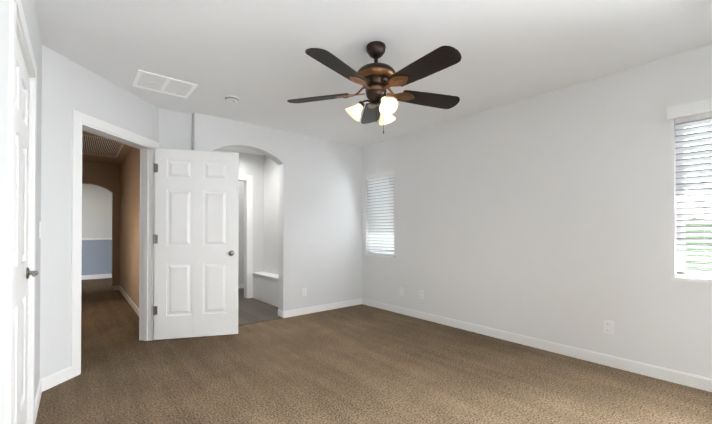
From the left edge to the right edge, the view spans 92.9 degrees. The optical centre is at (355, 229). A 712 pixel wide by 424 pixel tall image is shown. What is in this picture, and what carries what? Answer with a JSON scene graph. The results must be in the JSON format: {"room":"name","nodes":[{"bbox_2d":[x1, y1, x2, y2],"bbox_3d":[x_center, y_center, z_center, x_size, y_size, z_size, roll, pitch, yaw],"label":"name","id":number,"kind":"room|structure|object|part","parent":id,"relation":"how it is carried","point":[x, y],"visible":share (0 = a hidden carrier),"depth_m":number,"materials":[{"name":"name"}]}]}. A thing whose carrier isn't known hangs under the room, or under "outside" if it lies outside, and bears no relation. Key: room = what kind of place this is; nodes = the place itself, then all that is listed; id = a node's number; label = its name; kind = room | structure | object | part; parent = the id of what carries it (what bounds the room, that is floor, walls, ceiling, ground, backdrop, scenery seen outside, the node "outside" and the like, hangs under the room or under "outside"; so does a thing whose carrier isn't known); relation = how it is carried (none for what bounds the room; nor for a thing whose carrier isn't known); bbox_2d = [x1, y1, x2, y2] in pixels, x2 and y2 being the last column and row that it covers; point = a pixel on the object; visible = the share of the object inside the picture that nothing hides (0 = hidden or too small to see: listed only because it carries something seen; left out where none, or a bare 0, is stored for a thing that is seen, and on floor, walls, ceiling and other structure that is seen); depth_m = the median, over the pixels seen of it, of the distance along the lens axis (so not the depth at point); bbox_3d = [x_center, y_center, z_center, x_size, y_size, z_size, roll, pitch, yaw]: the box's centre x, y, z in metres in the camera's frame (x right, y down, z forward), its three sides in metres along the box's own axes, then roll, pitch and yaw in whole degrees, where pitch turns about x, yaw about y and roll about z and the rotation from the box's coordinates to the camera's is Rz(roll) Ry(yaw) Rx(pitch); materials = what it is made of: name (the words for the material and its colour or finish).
{"room":"empty bedroom","nodes":[
{"label":"empty bedroom","id":0,"kind":"room"},
{"bbox_2d":[0,0,41,423],"bbox_3d":[-1.041,-0.095,0.845,0.140,2.500,4.000,0,-1,-40],"label":"wall","id":1,"kind":"structure","parent":0,"point":[30,13],"depth_m":1.22,"materials":[{"name":"grey paint"}]},
{"bbox_2d":[6,0,36,423],"bbox_3d":[-1.641,0.103,1.567,0.164,2.115,0.970,0,-1,-40],"label":"trim","id":2,"kind":"structure","parent":1,"relation":"attached to","point":[17,24],"depth_m":1.41,"materials":[{"name":"white wood"}]},
{"bbox_2d":[13,34,38,423],"bbox_3d":[-1.610,0.144,1.593,0.139,2.010,0.784,0,-1,-40],"label":"closet door","id":3,"kind":"structure","parent":1,"relation":"in","point":[23,272],"depth_m":1.68,"materials":[{"name":"white wood"}]},
{"bbox_3d":[-1.792,0.240,1.811,0.139,0.064,0.148,0,-1,-40],"label":"knob","id":4,"kind":"part","parent":3,"relation":"part of","materials":[{"name":"silver metal"}]},
{"bbox_2d":[39,222,41,238],"bbox_3d":[-2.196,0.007,2.355,0.011,0.115,0.070,0,-1,-40],"label":"switch plate","id":5,"kind":"object","parent":1,"relation":"attached to","point":[40,229],"visible":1,"depth_m":2.35,"materials":[{"name":"white plastic"}]},
{"bbox_2d":[81,184,111,274],"bbox_3d":[-6.572,-0.039,8.172,4.600,2.500,0.140,0,-1,-40],"label":"wall","id":6,"kind":"structure","parent":0,"point":[96,211],"depth_m":8.27,"materials":[{"name":"white paint"}]},
{"bbox_2d":[81,238,111,279],"bbox_3d":[-6.520,0.711,8.105,4.600,1.000,0.020,0,-1,-40],"label":"baseboard","id":7,"kind":"structure","parent":6,"relation":"attached to","point":[83,277],"depth_m":8.25,"materials":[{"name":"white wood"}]},
{"bbox_2d":[40,45,158,378],"bbox_3d":[-2.272,-0.078,3.098,0.140,2.500,1.630,0,0,5],"label":"wall","id":8,"kind":"structure","parent":0,"point":[68,85],"depth_m":2.58,"materials":[{"name":"white paint"}]},
{"bbox_2d":[34,375,49,423],"bbox_3d":[-2.122,1.119,2.272,0.030,0.093,0.741,0,-1,-40],"label":"baseboard","id":9,"kind":"structure","parent":8,"relation":"attached to","point":[44,383],"depth_m":2.33,"materials":[{"name":"white wood"}]},
{"bbox_2d":[70,109,158,377],"bbox_3d":[-2.265,0.115,3.171,0.164,2.115,1.010,0,0,5],"label":"door frame","id":10,"kind":"structure","parent":8,"relation":"attached to","point":[101,128],"depth_m":3.14,"materials":[{"name":"white wood"}]},
{"bbox_2d":[153,148,238,339],"bbox_3d":[-1.726,0.155,3.683,0.845,2.020,0.167,0,0,-15],"label":"open door","id":11,"kind":"structure","parent":10,"relation":"attached to","point":[196,243],"depth_m":3.66,"materials":[{"name":"white wood"}]},
{"bbox_2d":[82,161,119,285],"bbox_3d":[-5.176,-0.053,6.341,1.510,2.500,0.140,0,-1,-40],"label":"wall","id":12,"kind":"structure","parent":0,"point":[105,176],"depth_m":6.61,"materials":[{"name":"beige paint"}]},
{"bbox_2d":[120,147,139,307],"bbox_3d":[-3.408,-0.061,5.281,0.140,2.500,3.750,0,-1,-40],"label":"wall","id":13,"kind":"structure","parent":0,"point":[129,218],"depth_m":5.41,"materials":[{"name":"beige paint"}]},
{"bbox_2d":[118,286,138,315],"bbox_3d":[-3.479,1.142,5.225,0.030,0.093,3.730,0,-1,-40],"label":"baseboard","id":14,"kind":"structure","parent":13,"relation":"attached to","point":[133,305],"depth_m":5.37,"materials":[{"name":"white wood"}]},
{"bbox_2d":[159,108,191,149],"bbox_3d":[-2.051,-0.072,3.820,0.335,2.500,0.100,0,-1,-40],"label":"wall","id":15,"kind":"structure","parent":0,"point":[175,129],"depth_m":3.78,"materials":[{"name":"white paint"}]},
{"bbox_2d":[215,149,263,271],"bbox_3d":[-2.298,-0.059,5.532,1.890,2.500,0.120,0,-1,-40],"label":"wall","id":16,"kind":"structure","parent":0,"point":[251,164],"depth_m":5.92,"materials":[{"name":"white paint"}]},
{"bbox_2d":[239,174,252,297],"bbox_3d":[-2.205,0.126,5.608,0.970,2.130,0.144,0,-1,-40],"label":"door frame","id":17,"kind":"structure","parent":16,"relation":"attached to","point":[247,180],"depth_m":5.83,"materials":[{"name":"white wood"}]},
{"bbox_2d":[238,181,243,283],"bbox_3d":[-2.795,-0.051,6.562,2.440,2.500,0.140,0,-1,-40],"label":"wall","id":18,"kind":"structure","parent":0,"point":[241,239],"depth_m":6.86,"materials":[{"name":"white paint"}]},
{"bbox_2d":[238,288,281,325],"bbox_3d":[-1.898,1.186,5.471,2.440,0.008,2.670,0,-1,-40],"label":"floor","id":19,"kind":"structure","parent":0,"point":[252,310],"depth_m":4.84,"materials":[{"name":"grey tile"}]},
{"bbox_2d":[252,272,278,306],"bbox_3d":[-1.247,0.963,5.389,0.265,0.437,1.430,0,-1,-40],"label":"ledge","id":20,"kind":"object","parent":19,"relation":"on","point":[266,287],"visible":0.57,"depth_m":5.45,"materials":[{"name":"white paint"}]},
{"bbox_2d":[263,155,278,274],"bbox_3d":[-1.129,-0.269,5.496,0.140,2.080,1.430,0,-1,-40],"label":"wall","id":21,"kind":"structure","parent":0,"point":[271,216],"depth_m":5.76,"materials":[{"name":"white paint"}]},
{"bbox_2d":[192,112,361,310],"bbox_3d":[-0.907,-0.066,4.659,2.495,2.500,0.140,0,-1,-40],"label":"wall","id":22,"kind":"structure","parent":0,"point":[320,220],"depth_m":4.79,"materials":[{"name":"white paint"}]},
{"bbox_2d":[302,288,306,295],"bbox_3d":[-0.720,0.875,4.711,0.070,0.115,0.008,0,-1,-40],"label":"electrical outlet","id":23,"kind":"object","parent":22,"relation":"attached to","point":[304,291],"visible":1,"depth_m":4.71,"materials":[{"name":"white plastic"}]},
{"bbox_2d":[282,298,361,317],"bbox_3d":[-0.445,1.139,4.934,1.372,0.093,0.012,0,-1,-40],"label":"baseboard","id":24,"kind":"structure","parent":22,"relation":"attached to","point":[307,310],"depth_m":4.87,"materials":[{"name":"white wood"}]},
{"bbox_2d":[34,0,711,164],"bbox_3d":[-2.661,-1.354,4.253,6.005,0.130,11.900,0,-1,-40],"label":"ceiling","id":25,"kind":"structure","parent":0,"point":[257,61],"depth_m":2.47,"materials":[{"name":"white paint"}]},
{"bbox_2d":[82,135,123,157],"bbox_3d":[-4.043,-1.278,5.250,0.650,0.007,1.400,0,-1,-40],"label":"ceiling vent","id":26,"kind":"object","parent":25,"relation":"in","point":[98,146],"visible":0.62,"depth_m":5.23,"materials":[{"name":"white plastic"}]},
{"bbox_2d":[132,70,197,98],"bbox_3d":[-1.760,-1.324,3.116,0.460,0.007,0.400,0,-1,-40],"label":"ceiling vent","id":27,"kind":"object","parent":25,"relation":"in","point":[161,84],"visible":1,"depth_m":3.10,"materials":[{"name":"white metal"}]},
{"bbox_2d":[225,95,238,102],"bbox_3d":[-1.250,-1.306,3.409,0.134,0.038,0.134,0,-1,-40],"label":"smoke detector","id":28,"kind":"object","parent":25,"relation":"attached to","point":[231,99],"visible":1,"depth_m":3.37,"materials":[{"name":"white plastic"}]},
{"bbox_2d":[287,41,461,133],"bbox_3d":[0.173,-1.011,2.417,1.346,0.644,1.303,0,-1,-40],"label":"fan","id":29,"kind":"object","parent":25,"relation":"hanging from","point":[375,79],"visible":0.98,"depth_m":2.36,"materials":[{"name":"brown wood"}]},
{"bbox_3d":[0.146,-1.119,2.461,0.292,0.428,0.292,0,-1,-40],"label":"motor","id":30,"kind":"part","parent":29,"relation":"part of","materials":[{"name":"brown metal"}]},
{"bbox_2d":[35,278,711,423],"bbox_3d":[-2.661,1.206,4.234,6.005,0.050,11.900,0,-1,-40],"label":"floor carpet","id":31,"kind":"object","parent":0,"point":[361,364],"depth_m":2.61,"materials":[{"name":"brown carpet"}]},
{"bbox_2d":[362,44,711,378],"bbox_3d":[-0.404,-0.055,6.116,0.140,2.500,11.900,0,-1,-40],"label":"wall","id":32,"kind":"structure","parent":0,"point":[550,216],"depth_m":3.19,"materials":[{"name":"white paint"}]},
{"bbox_2d":[364,254,394,257],"bbox_3d":[0.370,0.398,5.104,0.095,0.020,0.660,0,-1,-40],"label":"window sill","id":33,"kind":"structure","parent":32,"relation":"attached to","point":[379,255],"depth_m":5.04,"materials":[{"name":"white wood"}]},
{"bbox_2d":[367,175,393,255],"bbox_3d":[0.380,-0.232,5.117,0.056,1.236,0.612,0,-1,-40],"label":"window blind","id":34,"kind":"object","parent":32,"relation":"attached to","point":[388,239],"depth_m":5.12,"materials":[{"name":"white plastic"}]},
{"bbox_2d":[366,170,393,179],"bbox_3d":[0.361,-0.814,5.106,0.019,0.074,0.614,0,-1,-40],"label":"window valance","id":35,"kind":"object","parent":34,"relation":"attached to","point":[380,175],"visible":0.86,"depth_m":5.08,"materials":[{"name":"white"}]},
{"bbox_3d":[0.370,-0.239,5.109,0.001,1.112,0.608,0,-1,-40],"label":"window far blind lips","id":36,"kind":"part","parent":34,"relation":"part of","materials":[{"name":"white plastic"}]},
{"bbox_2d":[389,176,389,212],"bbox_3d":[0.491,-0.504,4.938,0.008,0.540,0.008,0,-1,-40],"label":"blind wand","id":37,"kind":"object","parent":34,"relation":"hanging from","point":[389,194],"visible":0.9,"depth_m":4.93,"materials":[{"name":"white plastic"}]},
{"bbox_2d":[400,287,403,295],"bbox_3d":[0.636,0.875,4.736,0.011,0.115,0.070,0,-1,-40],"label":"electrical outlet","id":38,"kind":"object","parent":32,"relation":"attached to","point":[401,291],"visible":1,"depth_m":4.73,"materials":[{"name":"white plastic"}]},
{"bbox_2d":[419,290,422,298],"bbox_3d":[0.861,0.863,4.468,0.008,0.115,0.070,0,-1,-40],"label":"electrical outlet","id":39,"kind":"object","parent":32,"relation":"attached to","point":[420,294],"visible":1,"depth_m":4.47,"materials":[{"name":"white plastic"}]},
{"bbox_2d":[362,298,711,391],"bbox_3d":[1.618,1.129,3.548,0.012,0.093,4.780,0,-1,-40],"label":"baseboard","id":40,"kind":"structure","parent":32,"relation":"attached to","point":[645,369],"depth_m":3.12,"materials":[{"name":"white wood"}]},
{"bbox_2d":[603,320,613,334],"bbox_3d":[2.163,0.841,2.898,0.008,0.115,0.070,0,-1,-40],"label":"electrical outlet","id":41,"kind":"object","parent":32,"relation":"attached to","point":[608,327],"visible":1,"depth_m":2.90,"materials":[{"name":"white plastic"}]},
{"bbox_2d":[667,98,711,119],"bbox_3d":[2.696,-0.889,2.243,0.039,0.090,0.940,0,-1,-40],"label":"window valance","id":42,"kind":"object","parent":32,"relation":"attached to","point":[690,109],"visible":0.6,"depth_m":2.50,"materials":[{"name":"white"}]},
{"bbox_2d":[671,277,711,282],"bbox_3d":[2.729,0.376,2.260,0.095,0.020,0.910,0,-1,-40],"label":"window sill","id":43,"kind":"structure","parent":32,"relation":"attached to","point":[691,280],"depth_m":2.50,"materials":[{"name":"white wood"}]},
{"bbox_2d":[675,125,711,275],"bbox_3d":[2.785,-0.254,2.311,0.050,1.240,0.870,0,-1,-40],"label":"window","id":44,"kind":"structure","parent":32,"relation":"in","point":[701,274],"depth_m":2.60,"materials":[{"name":"white plastic"}]},
{"bbox_2d":[675,112,711,279],"bbox_3d":[2.739,-0.254,2.273,0.056,1.236,0.862,0,-1,-40],"label":"window blind","id":45,"kind":"object","parent":44,"relation":"attached to","point":[695,124],"visible":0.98,"depth_m":2.53,"materials":[{"name":"white plastic"}]},
{"bbox_2d":[675,117,711,270],"bbox_3d":[2.723,-0.254,2.260,0.001,1.112,0.858,0,-1,-40],"label":"blind slats","id":46,"kind":"object","parent":45,"relation":"attached to","point":[694,195],"depth_m":2.51,"materials":[{"name":"white plastic"}]},
{"bbox_3d":[2.783,-0.254,2.309,0.004,1.150,0.780,0,-1,-40],"label":"glass","id":47,"kind":"part","parent":44,"relation":"part of","materials":[{"name":"clear glass"}]},
{"bbox_3d":[26.030,4.512,34.436,76.035,0.200,100.000,0,-1,-40],"label":"ground","id":48,"kind":"structure","parent":0,"visible":0},
{"bbox_2d":[378,218,711,269],"bbox_3d":[11.907,1.937,9.196,13.085,7.757,31.734,0,-1,-40],"label":"trees","id":49,"kind":"object","parent":48,"relation":"on","point":[706,268],"depth_m":7.86,"materials":[{"name":"green plant"}]}
]}

